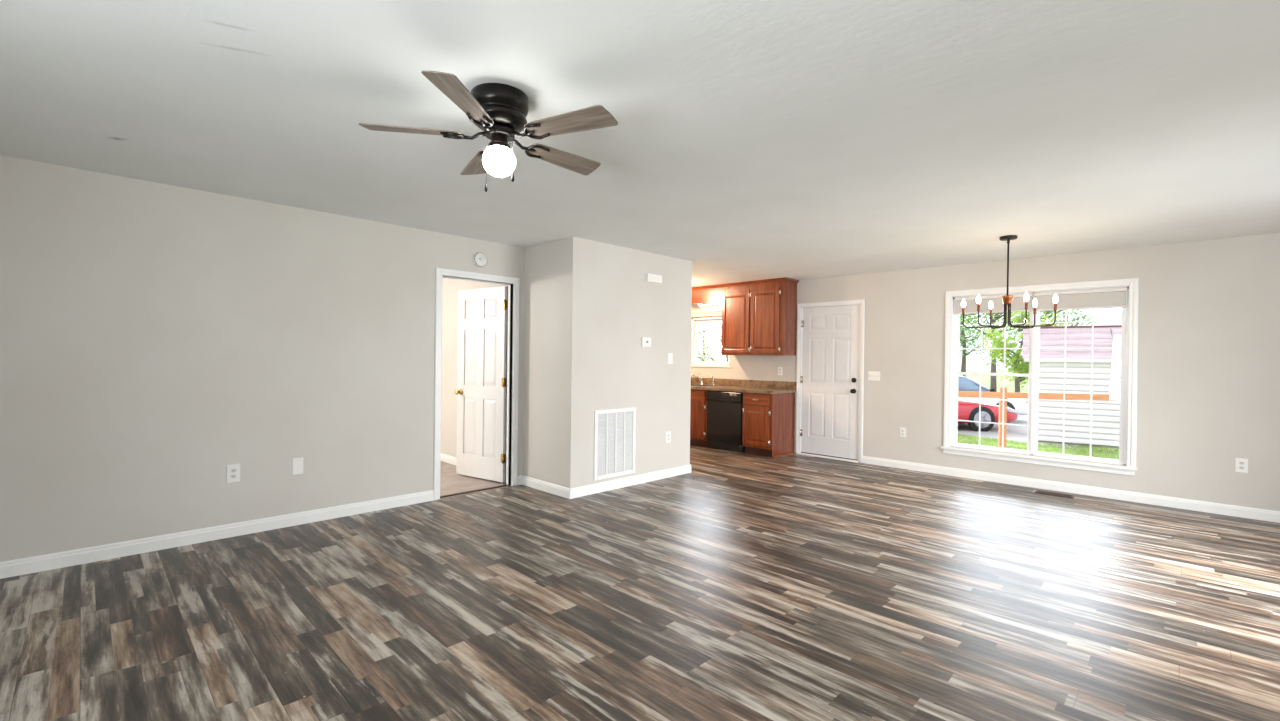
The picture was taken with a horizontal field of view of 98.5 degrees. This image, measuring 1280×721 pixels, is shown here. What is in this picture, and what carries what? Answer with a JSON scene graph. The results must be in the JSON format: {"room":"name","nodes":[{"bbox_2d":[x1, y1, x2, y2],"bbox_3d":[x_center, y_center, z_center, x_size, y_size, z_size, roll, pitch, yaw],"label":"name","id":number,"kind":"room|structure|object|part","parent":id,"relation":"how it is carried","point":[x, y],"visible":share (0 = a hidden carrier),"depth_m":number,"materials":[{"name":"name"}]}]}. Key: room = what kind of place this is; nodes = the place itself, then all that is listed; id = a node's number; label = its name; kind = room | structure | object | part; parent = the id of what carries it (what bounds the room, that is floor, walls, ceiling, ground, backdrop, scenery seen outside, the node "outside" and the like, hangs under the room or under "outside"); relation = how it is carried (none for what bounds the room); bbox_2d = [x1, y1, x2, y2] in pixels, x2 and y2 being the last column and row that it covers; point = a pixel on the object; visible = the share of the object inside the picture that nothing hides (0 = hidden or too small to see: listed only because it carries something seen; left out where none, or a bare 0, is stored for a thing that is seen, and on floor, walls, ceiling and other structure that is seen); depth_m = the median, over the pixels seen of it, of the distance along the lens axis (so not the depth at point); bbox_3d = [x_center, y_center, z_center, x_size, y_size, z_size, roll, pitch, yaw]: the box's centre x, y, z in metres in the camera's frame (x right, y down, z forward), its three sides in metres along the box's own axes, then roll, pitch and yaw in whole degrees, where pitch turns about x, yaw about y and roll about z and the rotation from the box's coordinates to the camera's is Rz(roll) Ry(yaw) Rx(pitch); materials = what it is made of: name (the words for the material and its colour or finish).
{"room":"empty living room","nodes":[
{"label":"empty living room","id":0,"kind":"room"},
{"bbox_2d":[0,155,524,561],"bbox_3d":[-3.176,0.043,3.778,0.115,2.440,5.500,1,0,45],"label":"wall","id":1,"kind":"structure","parent":0,"point":[156,339],"depth_m":3.81,"materials":[{"name":"beige paint"}]},
{"bbox_2d":[0,490,433,578],"bbox_3d":[-3.479,1.214,3.400,0.014,0.094,4.549,1,0,45],"label":"baseboard","id":2,"kind":"structure","parent":1,"relation":"attached to","point":[11,568],"depth_m":3.79,"materials":[{"name":"white paint"}]},
{"bbox_2d":[226,464,239,482],"bbox_3d":[-2.920,0.811,3.961,0.010,0.130,0.080,1,0,45],"label":"wall outlet","id":3,"kind":"object","parent":1,"relation":"attached to","point":[233,471],"visible":1,"depth_m":3.96,"materials":[{"name":"white plastic"}]},
{"bbox_2d":[292,458,302,474],"bbox_3d":[-2.636,0.814,4.250,0.007,0.124,0.074,1,0,45],"label":"blank wall plate","id":4,"kind":"object","parent":1,"relation":"attached to","point":[297,463],"visible":1,"depth_m":4.25,"materials":[{"name":"white plastic"}]},
{"bbox_2d":[440,484,508,497],"bbox_3d":[-1.617,1.271,5.379,0.050,0.007,0.752,1,0,45],"label":"trim","id":5,"kind":"structure","parent":1,"relation":"attached to","point":[506,484],"depth_m":5.36,"materials":[{"name":"brown wood"}]},
{"bbox_2d":[433,267,519,499],"bbox_3d":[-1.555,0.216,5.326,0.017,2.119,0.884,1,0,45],"label":"trim","id":6,"kind":"structure","parent":1,"relation":"attached to","point":[439,271],"depth_m":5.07,"materials":[{"name":"white paint"}]},
{"bbox_2d":[473,252,486,267],"bbox_3d":[-1.533,-0.970,5.309,0.045,0.144,0.144,1,0,45],"label":"smoke detector","id":7,"kind":"object","parent":1,"relation":"attached to","point":[479,259],"visible":1,"depth_m":5.29,"materials":[{"name":"white plastic"}]},
{"bbox_2d":[517,475,521,484],"bbox_3d":[-1.234,1.231,5.670,0.014,0.094,0.066,1,0,45],"label":"baseboard","id":8,"kind":"structure","parent":1,"relation":"attached to","point":[519,478],"depth_m":5.66,"materials":[{"name":"white paint"}]},
{"bbox_2d":[440,461,508,498],"bbox_3d":[-4.126,1.295,5.601,4.000,0.096,4.170,1,0,45],"label":"floor","id":9,"kind":"structure","parent":0,"point":[451,482],"depth_m":5.75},
{"bbox_2d":[441,238,565,485],"bbox_3d":[-2.352,0.038,6.891,4.680,2.440,0.145,1,0,45],"label":"wall","id":10,"kind":"structure","parent":0,"point":[544,288],"depth_m":5.52,"materials":[{"name":"beige paint"}]},
{"bbox_2d":[440,453,455,464],"bbox_3d":[-2.705,1.206,7.119,3.885,0.094,0.014,1,0,45],"label":"baseboard","id":11,"kind":"structure","parent":10,"relation":"attached to","point":[449,459],"depth_m":6.76,"materials":[{"name":"white paint"}]},
{"bbox_2d":[455,286,506,481],"bbox_3d":[-1.694,0.243,5.891,0.751,2.020,0.169,1,0,34],"label":"door","id":12,"kind":"structure","parent":10,"relation":"in","point":[480,392],"depth_m":5.86,"materials":[{"name":"white paint"}]},
{"bbox_3d":[-1.982,0.344,6.020,0.062,0.062,0.067,1,0,34],"label":"knob","id":13,"kind":"part","parent":12,"relation":"part of","materials":[{"name":"gold metal"}]},
{"bbox_2d":[522,475,570,498],"bbox_3d":[-0.933,1.236,5.409,0.809,0.094,0.014,1,0,45],"label":"baseboard","id":14,"kind":"structure","parent":10,"relation":"attached to","point":[565,492],"depth_m":5.38,"materials":[{"name":"white paint"}]},
{"bbox_2d":[563,237,691,487],"bbox_3d":[-0.065,0.071,5.795,0.115,2.440,1.743,1,0,45],"label":"wall","id":15,"kind":"structure","parent":0,"point":[609,305],"depth_m":5.63,"materials":[{"name":"beige paint"}]},
{"bbox_2d":[594,407,635,480],"bbox_3d":[-0.245,0.825,5.533,0.014,0.682,0.559,1,0,45],"label":"air vent","id":16,"kind":"object","parent":15,"relation":"in","point":[614,429],"visible":1,"depth_m":5.52,"materials":[{"name":"white metal"}]},
{"bbox_2d":[570,464,690,498],"bbox_3d":[-0.028,1.245,5.760,0.014,0.094,1.757,1,0,45],"label":"baseboard","id":17,"kind":"structure","parent":15,"relation":"attached to","point":[595,488],"depth_m":5.65,"materials":[{"name":"white paint"}]},
{"bbox_2d":[641,337,650,346],"bbox_3d":[0.068,-0.192,5.821,0.029,0.104,0.132,1,0,45],"label":"thermostat","id":18,"kind":"object","parent":15,"relation":"attached to","point":[645,341],"visible":1,"depth_m":5.80,"materials":[{"name":"white plastic"}]},
{"bbox_2d":[644,273,661,283],"bbox_3d":[0.146,-0.873,5.873,0.052,0.098,0.232,1,0,45],"label":"door chime","id":19,"kind":"object","parent":15,"relation":"attached to","point":[648,277],"visible":1,"depth_m":5.83,"materials":[{"name":"white plastic"}]},
{"bbox_2d":[666,431,670,442],"bbox_3d":[0.315,0.850,6.103,0.010,0.122,0.075,1,0,45],"label":"wall outlet","id":20,"kind":"object","parent":15,"relation":"attached to","point":[668,434],"visible":1,"depth_m":6.10,"materials":[{"name":"white plastic"}]},
{"bbox_2d":[668,353,672,363],"bbox_3d":[0.340,-0.023,6.108,0.018,0.116,0.072,1,0,45],"label":"light switch","id":21,"kind":"object","parent":15,"relation":"attached to","point":[670,355],"visible":1,"depth_m":6.11,"materials":[{"name":"white plastic"}]},
{"bbox_2d":[0,0,1279,286],"bbox_3d":[-0.824,-1.201,4.191,10.820,0.100,9.621,1,0,45],"label":"ceiling","id":22,"kind":"structure","parent":0,"point":[752,140],"depth_m":2.53,"materials":[{"name":"paint"}]},
{"bbox_2d":[359,70,617,191],"bbox_3d":[-0.582,-0.935,2.409,1.104,0.409,1.062,1,0,45],"label":"ceiling fan","id":23,"kind":"object","parent":22,"relation":"hanging from","point":[500,110],"visible":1,"depth_m":2.29,"materials":[{"name":"brown wood"}]},
{"bbox_3d":[-0.949,-0.966,2.316,0.402,0.006,0.133,1,12,-10],"label":"blade","id":24,"kind":"part","parent":23,"relation":"part of","materials":[{"name":"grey wood"}]},
{"bbox_3d":[-0.652,-0.961,2.033,0.133,0.006,0.402,13,2,7],"label":"blade","id":25,"kind":"part","parent":23,"relation":"part of","materials":[{"name":"brown wood"}]},
{"bbox_3d":[-0.772,-0.965,2.686,0.133,0.006,0.402,-13,7,-28],"label":"blade","id":26,"kind":"part","parent":23,"relation":"part of","materials":[{"name":"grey wood"}]},
{"bbox_3d":[-0.607,-0.853,2.379,0.140,0.120,0.140,1,0,45],"label":"globe","id":27,"kind":"part","parent":23,"relation":"part of","materials":[{"name":"white glass"}]},
{"bbox_3d":[-0.365,-0.960,2.631,0.133,0.006,0.402,-15,-11,43],"label":"blade","id":28,"kind":"part","parent":23,"relation":"part of","materials":[{"name":"brown wood"}]},
{"bbox_3d":[-0.291,-0.957,2.228,0.402,0.006,0.133,1,-12,26],"label":"blade","id":29,"kind":"part","parent":23,"relation":"part of","materials":[{"name":"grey wood"}]},
{"bbox_2d":[961,235,1057,328],"bbox_3d":[3.278,-0.700,4.915,0.721,0.809,0.649,1,0,45],"label":"chandelier","id":30,"kind":"object","parent":22,"relation":"hanging from","point":[1007,300],"visible":1,"depth_m":4.90,"materials":[{"name":"black metal"}]},
{"bbox_3d":[2.951,-0.534,4.806,0.036,0.076,0.035,1,0,45],"label":"bulb","id":31,"kind":"part","parent":30,"relation":"part of","materials":[{"name":"white glass"}]},
{"bbox_3d":[3.137,-0.401,5.037,0.332,0.207,0.011,1,0,41],"label":"arm","id":32,"kind":"part","parent":30,"relation":"part of","materials":[{"name":"black metal"}]},
{"bbox_3d":[3.101,-0.401,4.858,0.332,0.206,0.011,1,0,-19],"label":"arm","id":33,"kind":"part","parent":30,"relation":"part of","materials":[{"name":"black metal"}]},
{"bbox_3d":[3.309,-0.399,5.096,0.011,0.206,0.332,1,0,11],"label":"arm","id":34,"kind":"part","parent":30,"relation":"part of","materials":[{"name":"black metal"}]},
{"bbox_3d":[3.279,-0.824,4.915,0.024,0.509,0.024,1,0,45],"label":"stem","id":35,"kind":"part","parent":30,"relation":"part of","materials":[{"name":"black metal"}]},
{"bbox_3d":[3.239,-0.399,4.738,0.011,0.206,0.332,1,0,11],"label":"arm","id":36,"kind":"part","parent":30,"relation":"part of","materials":[{"name":"black metal"}]},
{"bbox_3d":[3.447,-0.397,4.976,0.332,0.206,0.011,1,0,-19],"label":"arm","id":37,"kind":"part","parent":30,"relation":"part of","materials":[{"name":"black metal"}]},
{"bbox_3d":[3.209,-0.530,4.580,0.036,0.076,0.035,1,0,45],"label":"bulb","id":38,"kind":"part","parent":30,"relation":"part of","materials":[{"name":"white glass"}]},
{"bbox_3d":[3.411,-0.397,4.797,0.332,0.207,0.011,1,0,41],"label":"arm","id":39,"kind":"part","parent":30,"relation":"part of","materials":[{"name":"black metal"}]},
{"bbox_3d":[3.534,-0.526,4.691,0.036,0.076,0.036,1,0,45],"label":"bulb","id":40,"kind":"part","parent":30,"relation":"part of","materials":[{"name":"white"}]},
{"bbox_2d":[0,445,1279,720],"bbox_3d":[-0.364,1.347,3.717,9.200,0.100,9.381,1,0,45],"label":"floor","id":41,"kind":"structure","parent":0,"point":[738,586],"depth_m":2.87,"materials":[{"name":"plastic"}]},
{"bbox_2d":[690,389,709,447],"bbox_3d":[0.792,0.860,8.726,1.090,0.858,0.636,1,0,45],"label":"base cabinet","id":42,"kind":"object","parent":41,"relation":"on","point":[698,406],"visible":0.34,"depth_m":8.25,"materials":[{"name":"brown wood"}]},
{"bbox_3d":[0.781,0.885,8.344,0.387,0.418,0.018,1,0,45],"label":"raised panel","id":43,"kind":"part","parent":42,"relation":"part of","materials":[{"name":"brown wood"}]},
{"bbox_3d":[0.780,0.885,8.343,0.503,0.534,0.020,1,0,45],"label":"door","id":44,"kind":"part","parent":42,"relation":"part of","materials":[{"name":"brown wood"}]},
{"bbox_3d":[0.785,0.523,8.341,0.503,0.150,0.020,1,0,45],"label":"false drawer","id":45,"kind":"part","parent":42,"relation":"part of","materials":[{"name":"brown wood"}]},
{"bbox_2d":[691,377,796,393],"bbox_3d":[1.185,0.359,8.346,2.272,0.148,0.628,1,0,45],"label":"countertop","id":46,"kind":"structure","parent":42,"relation":"on","point":[735,385],"depth_m":8.10,"materials":[{"name":"brown stone"}]},
{"bbox_2d":[691,373,703,384],"bbox_3d":[0.844,0.291,8.852,0.366,0.182,0.060,1,0,21],"label":"kitchen faucet","id":47,"kind":"object","parent":46,"relation":"on","point":[701,380],"visible":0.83,"depth_m":8.79,"materials":[{"name":"silver metal"}]},
{"bbox_2d":[691,384,721,386],"bbox_3d":[0.887,0.478,8.645,0.766,0.189,0.456,1,0,45],"label":"sink","id":48,"kind":"object","parent":46,"relation":"in","point":[691,384],"visible":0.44,"depth_m":8.64,"materials":[{"name":"silver metal"}]},
{"bbox_2d":[706,390,743,452],"bbox_3d":[1.401,0.873,8.118,0.612,0.852,0.606,1,0,45],"label":"dishwasher","id":49,"kind":"object","parent":41,"relation":"on","point":[724,408],"visible":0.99,"depth_m":7.90,"materials":[{"name":"black plastic"}]},
{"bbox_3d":[1.208,0.888,7.925,0.604,0.582,0.034,1,0,45],"label":"door","id":50,"kind":"part","parent":49,"relation":"part of","materials":[{"name":"black metal"}]},
{"bbox_3d":[1.208,0.521,7.920,0.604,0.144,0.044,1,0,45],"label":"control panel","id":51,"kind":"part","parent":49,"relation":"part of","materials":[{"name":"black ceramic"}]},
{"bbox_3d":[1.245,1.245,7.969,0.588,0.105,0.015,1,0,45],"label":"kick plate","id":52,"kind":"part","parent":49,"relation":"part of","materials":[{"name":"black plastic"}]},
{"bbox_2d":[742,392,794,457],"bbox_3d":[1.799,0.876,7.730,0.487,0.858,0.636,1,0,45],"label":"base cabinet","id":53,"kind":"object","parent":41,"relation":"on","point":[768,419],"visible":0.99,"depth_m":7.54,"materials":[{"name":"brown wood"}]},
{"bbox_3d":[1.585,0.898,7.549,0.302,0.418,0.018,1,0,45],"label":"raised panel","id":54,"kind":"part","parent":53,"relation":"part of","materials":[{"name":"brown wood"}]},
{"bbox_3d":[1.584,0.898,7.548,0.418,0.534,0.020,1,0,45],"label":"door","id":55,"kind":"part","parent":53,"relation":"part of","materials":[{"name":"brown wood"}]},
{"bbox_3d":[1.589,0.536,7.546,0.418,0.150,0.020,1,0,45],"label":"drawer","id":56,"kind":"part","parent":53,"relation":"part of","materials":[{"name":"brown wood"}]},
{"bbox_3d":[1.986,1.300,7.590,0.014,0.016,0.568,1,0,45],"label":"shoe moulding","id":57,"kind":"part","parent":53,"relation":"part of","materials":[{"name":"brown wood"}]},
{"bbox_2d":[1035,490,1074,497],"bbox_3d":[4.162,1.341,5.535,0.310,0.006,0.130,1,0,45],"label":"floor vent","id":58,"kind":"object","parent":41,"relation":"in","point":[1037,491],"visible":1,"depth_m":5.52,"materials":[{"name":"metal"}]},
{"bbox_2d":[691,233,1279,510],"bbox_3d":[2.991,0.103,7.090,9.440,2.440,0.120,1,0,45],"label":"wall","id":59,"kind":"structure","parent":0,"point":[1208,379],"depth_m":5.17,"materials":[{"name":"beige paint"}]},
{"bbox_2d":[692,309,721,316],"bbox_3d":[1.111,-0.761,8.826,0.815,0.105,0.053,1,0,45],"label":"window blind","id":60,"kind":"object","parent":59,"relation":"attached to","point":[712,312],"visible":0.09,"depth_m":8.84,"materials":[{"name":"white plastic"}]},
{"bbox_3d":[1.111,-0.717,8.826,0.803,0.018,0.050,1,0,45],"label":"rail","id":61,"kind":"part","parent":60,"relation":"part of","materials":[{"name":"white plastic"}]},
{"bbox_2d":[698,301,719,305],"bbox_3d":[1.127,-0.916,8.758,0.580,0.084,0.140,1,0,45],"label":"light","id":62,"kind":"object","parent":59,"relation":"attached to","point":[713,302],"visible":0.33,"depth_m":8.76,"materials":[{"name":"white glass"}]},
{"bbox_2d":[691,317,729,365],"bbox_3d":[1.167,-0.308,8.897,0.765,0.770,0.116,1,0,45],"label":"window","id":63,"kind":"structure","parent":59,"relation":"in","point":[695,321],"depth_m":8.99,"materials":[{"name":"white plastic"}]},
{"bbox_3d":[1.186,-0.499,8.913,0.705,0.327,0.028,1,0,45],"label":"sash","id":64,"kind":"part","parent":63,"relation":"part of","materials":[{"name":"white plastic"}]},
{"bbox_3d":[1.161,-0.159,8.893,0.705,0.417,0.028,1,0,45],"label":"sash","id":65,"kind":"part","parent":63,"relation":"part of","materials":[{"name":"white plastic"}]},
{"bbox_2d":[691,365,730,367],"bbox_3d":[1.113,0.091,8.850,0.825,0.028,0.018,1,0,45],"label":"trim","id":66,"kind":"structure","parent":59,"relation":"attached to","point":[691,365],"depth_m":8.85,"materials":[{"name":"white paint"}]},
{"bbox_2d":[721,277,798,355],"bbox_3d":[1.715,-0.604,8.002,1.085,1.064,0.382,1,0,45],"label":"upper cabinet","id":67,"kind":"object","parent":59,"relation":"attached to","point":[759,317],"visible":1,"depth_m":7.79,"materials":[{"name":"brown wood"}]},
{"bbox_2d":[692,284,721,305],"bbox_3d":[0.871,-0.986,8.626,1.000,0.327,0.056,1,0,45],"label":"window valance","id":68,"kind":"object","parent":67,"relation":"attached to","point":[704,295],"visible":0.56,"depth_m":8.47,"materials":[{"name":"brown wood"}]},
{"bbox_3d":[0.866,-1.127,8.618,1.000,0.044,0.036,1,0,45],"label":"crown moulding","id":69,"kind":"part","parent":68,"relation":"part of","materials":[{"name":"brown wood"}]},
{"bbox_3d":[1.399,-0.558,8.098,0.480,0.898,0.020,1,0,45],"label":"door","id":70,"kind":"part","parent":67,"relation":"part of","materials":[{"name":"brown wood"}]},
{"bbox_3d":[1.400,-0.558,8.098,0.364,0.782,0.018,1,0,45],"label":"raised panel","id":71,"kind":"part","parent":67,"relation":"part of","materials":[{"name":"brown wood"}]},
{"bbox_3d":[1.725,-1.114,8.004,1.085,0.044,0.371,1,0,45],"label":"crown moulding","id":72,"kind":"part","parent":67,"relation":"part of","materials":[{"name":"brown wood"}]},
{"bbox_3d":[1.753,-0.552,7.748,0.462,0.898,0.020,1,0,45],"label":"door","id":73,"kind":"part","parent":67,"relation":"part of","materials":[{"name":"brown wood"}]},
{"bbox_3d":[1.754,-0.552,7.749,0.346,0.782,0.018,1,0,45],"label":"raised panel","id":74,"kind":"part","parent":67,"relation":"part of","materials":[{"name":"brown wood"}]},
{"bbox_2d":[778,367,781,374],"bbox_3d":[2.020,0.152,7.958,0.075,0.122,0.010,1,0,45],"label":"wall outlet","id":75,"kind":"object","parent":59,"relation":"attached to","point":[779,368],"visible":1,"depth_m":7.96,"materials":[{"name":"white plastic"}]},
{"bbox_2d":[799,453,857,462],"bbox_3d":[2.567,1.306,7.479,0.838,0.020,0.150,1,0,45],"label":"trim","id":76,"kind":"structure","parent":59,"relation":"attached to","point":[799,453],"depth_m":7.42,"materials":[{"name":"white paint"}]},
{"bbox_2d":[801,452,857,460],"bbox_3d":[2.559,1.292,7.470,0.815,0.012,0.034,1,0,45],"label":"door frame","id":77,"kind":"structure","parent":59,"relation":"attached to","point":[801,452],"depth_m":7.43,"materials":[{"name":"white wood"}]},
{"bbox_2d":[800,305,859,459],"bbox_3d":[2.543,0.277,7.447,0.827,2.018,0.111,1,0,45],"label":"door","id":78,"kind":"structure","parent":59,"relation":"in","point":[829,380],"depth_m":7.44,"materials":[{"name":"white paint"}]},
{"bbox_2d":[796,299,864,462],"bbox_3d":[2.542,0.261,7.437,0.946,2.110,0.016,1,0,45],"label":"trim","id":79,"kind":"structure","parent":59,"relation":"attached to","point":[862,301],"depth_m":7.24,"materials":[{"name":"white paint"}]},
{"bbox_2d":[868,371,879,380],"bbox_3d":[2.974,0.197,7.010,0.152,0.116,0.018,1,0,45],"label":"light switch","id":80,"kind":"object","parent":59,"relation":"attached to","point":[872,375],"visible":1,"depth_m":7.01,"materials":[{"name":"white plastic"}]},
{"bbox_2d":[900,427,905,437],"bbox_3d":[3.223,0.883,6.764,0.075,0.122,0.010,1,0,45],"label":"wall outlet","id":81,"kind":"object","parent":59,"relation":"attached to","point":[902,430],"visible":1,"depth_m":6.76,"materials":[{"name":"white plastic"}]},
{"bbox_2d":[941,446,1137,475],"bbox_3d":[4.147,1.051,5.866,1.703,0.079,0.105,1,0,45],"label":"trim","id":82,"kind":"structure","parent":59,"relation":"attached to","point":[1108,468],"depth_m":5.75,"materials":[{"name":"white paint"}]},
{"bbox_2d":[950,285,1129,465],"bbox_3d":[4.197,0.138,5.897,1.543,1.740,0.116,1,0,45],"label":"window","id":83,"kind":"structure","parent":59,"relation":"in","point":[1034,348],"depth_m":5.87,"materials":[{"name":"white plastic"}]},
{"bbox_2d":[953,293,1032,314],"bbox_3d":[3.912,-0.627,6.140,0.761,0.194,0.054,1,0,45],"label":"window blind","id":84,"kind":"object","parent":83,"relation":"attached to","point":[1018,304],"visible":0.87,"depth_m":6.11,"materials":[{"name":"white plastic"}]},
{"bbox_3d":[3.915,-0.539,6.136,0.736,0.018,0.050,1,0,45],"label":"rail","id":85,"kind":"part","parent":84,"relation":"part of","materials":[{"name":"white plastic"}]},
{"bbox_3d":[3.925,0.567,6.160,0.737,0.856,0.028,1,0,45],"label":"sash","id":86,"kind":"part","parent":83,"relation":"part of","materials":[{"name":"white plastic"}]},
{"bbox_3d":[3.958,-0.267,6.179,0.737,0.879,0.028,1,0,45],"label":"sash","id":87,"kind":"part","parent":83,"relation":"part of","materials":[{"name":"white plastic"}]},
{"bbox_3d":[4.463,0.576,5.628,0.720,0.856,0.028,1,0,45],"label":"sash","id":88,"kind":"part","parent":83,"relation":"part of","materials":[{"name":"white plastic"}]},
{"bbox_3d":[4.496,-0.258,5.647,0.720,0.879,0.028,1,0,45],"label":"sash","id":89,"kind":"part","parent":83,"relation":"part of","materials":[{"name":"white plastic"}]},
{"bbox_2d":[1034,287,1128,332],"bbox_3d":[4.452,-0.494,5.597,0.755,0.442,0.064,1,0,45],"label":"window blind","id":90,"kind":"object","parent":83,"relation":"attached to","point":[1100,298],"visible":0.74,"depth_m":5.55,"materials":[{"name":"white plastic"}]},
{"bbox_3d":[4.454,-0.530,5.603,0.736,0.018,0.050,1,0,45],"label":"rail","id":91,"kind":"part","parent":90,"relation":"part of","materials":[{"name":"white plastic"}]},
{"bbox_2d":[943,278,1138,466],"bbox_3d":[4.149,0.107,5.848,1.675,1.811,0.018,1,0,45],"label":"trim","id":92,"kind":"structure","parent":59,"relation":"attached to","point":[1133,282],"depth_m":5.43,"materials":[{"name":"white paint"}]},
{"bbox_2d":[862,456,1279,522],"bbox_3d":[4.534,1.302,5.461,4.688,0.094,0.014,1,0,45],"label":"baseboard","id":93,"kind":"structure","parent":59,"relation":"attached to","point":[1188,504],"depth_m":5.48,"materials":[{"name":"white paint"}]},
{"bbox_2d":[1235,458,1247,472],"bbox_3d":[5.222,0.911,4.787,0.075,0.122,0.010,1,0,45],"label":"wall outlet","id":94,"kind":"object","parent":59,"relation":"attached to","point":[1241,465],"visible":1,"depth_m":4.79,"materials":[{"name":"white plastic"}]},
{"label":"outside","id":95,"kind":"structure","parent":0,"visible":0},
{"bbox_2d":[958,415,1078,448],"bbox_3d":[8.790,1.775,34.889,21.560,0.026,41.081,1,0,-29],"label":"driveway","id":96,"kind":"structure","parent":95,"point":[1015,433],"depth_m":14.28,"materials":[{"name":"concrete"}]},
{"bbox_2d":[697,321,721,360],"bbox_3d":[3.547,-1.108,33.082,4.685,5.654,4.599,1,0,45],"label":"tree","id":97,"kind":"object","parent":96,"relation":"on","point":[702,324],"visible":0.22,"depth_m":32.08,"materials":[{"name":"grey plant"}]},
{"bbox_2d":[697,324,727,361],"bbox_3d":[4.209,-0.560,26.821,3.846,4.619,3.663,1,0,45],"label":"tree","id":98,"kind":"object","parent":96,"relation":"on","point":[720,327],"visible":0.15,"depth_m":27.51,"materials":[{"name":"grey plant"}]},
{"bbox_2d":[958,399,1017,431],"bbox_3d":[7.734,1.229,15.310,4.675,1.287,2.116,1,0,0],"label":"car","id":99,"kind":"object","parent":96,"relation":"on","point":[967,409],"visible":0.2,"depth_m":14.43,"materials":[{"name":"red paint"}]},
{"bbox_2d":[958,375,1027,422],"bbox_3d":[9.743,1.150,17.459,4.675,1.474,2.116,1,0,0],"label":"car","id":100,"kind":"object","parent":96,"relation":"on","point":[964,384],"visible":0.12,"depth_m":16.64,"materials":[{"name":"white paint"}]},
{"bbox_2d":[960,309,1057,391],"bbox_3d":[17.574,-1.688,27.249,5.421,7.199,5.868,1,0,45],"label":"tree","id":101,"kind":"object","parent":96,"relation":"on","point":[993,382],"visible":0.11,"depth_m":26.93,"materials":[{"name":"green plant"}]},
{"bbox_2d":[972,311,1069,391],"bbox_3d":[14.416,-0.152,21.020,3.306,4.113,2.698,1,0,18],"label":"tree","id":102,"kind":"object","parent":96,"relation":"on","point":[1015,358],"visible":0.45,"depth_m":20.89,"materials":[{"name":"green plant"}]},
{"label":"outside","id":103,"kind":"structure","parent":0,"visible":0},
{"bbox_2d":[958,370,1118,459],"bbox_3d":[35.245,2.027,71.035,180.000,0.200,135.800,1,0,45],"label":"lawn","id":104,"kind":"structure","parent":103,"point":[985,380],"depth_m":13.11,"materials":[{"name":"green plant"}]},
{"bbox_2d":[960,313,1011,376],"bbox_3d":[22.563,-2.086,38.011,5.744,8.028,5.870,1,0,13],"label":"tree","id":105,"kind":"object","parent":104,"relation":"on","point":[963,339],"visible":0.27,"depth_m":37.33,"materials":[{"name":"green plant"}]},
{"bbox_2d":[958,387,1119,447],"bbox_3d":[5.303,1.119,8.083,6.400,1.455,0.124,1,0,21],"label":"rail fence","id":106,"kind":"object","parent":104,"relation":"on","point":[1018,395],"visible":0.13,"depth_m":8.00,"materials":[{"name":"orange wood"}]},
{"bbox_3d":[5.320,1.119,8.097,0.086,1.455,0.086,1,0,21],"label":"post","id":107,"kind":"part","parent":106,"relation":"part of","materials":[{"name":"orange wood"}]},
{"bbox_3d":[5.296,0.504,8.040,6.400,0.139,0.038,1,0,21],"label":"rail","id":108,"kind":"part","parent":106,"relation":"part of","materials":[{"name":"orange wood"}]},
{"bbox_2d":[1007,308,1098,344],"bbox_3d":[22.455,-1.414,30.146,4.599,6.749,4.673,1,0,45],"label":"tree","id":109,"kind":"object","parent":104,"relation":"on","point":[1072,311],"visible":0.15,"depth_m":29.64,"materials":[{"name":"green plant"}]},
{"bbox_2d":[1023,325,1121,447],"bbox_3d":[14.475,0.588,10.762,11.530,2.755,3.338,1,0,35],"label":"house","id":110,"kind":"structure","parent":104,"relation":"on","point":[1107,362],"depth_m":12.33,"materials":[{"name":"white"}]}
]}

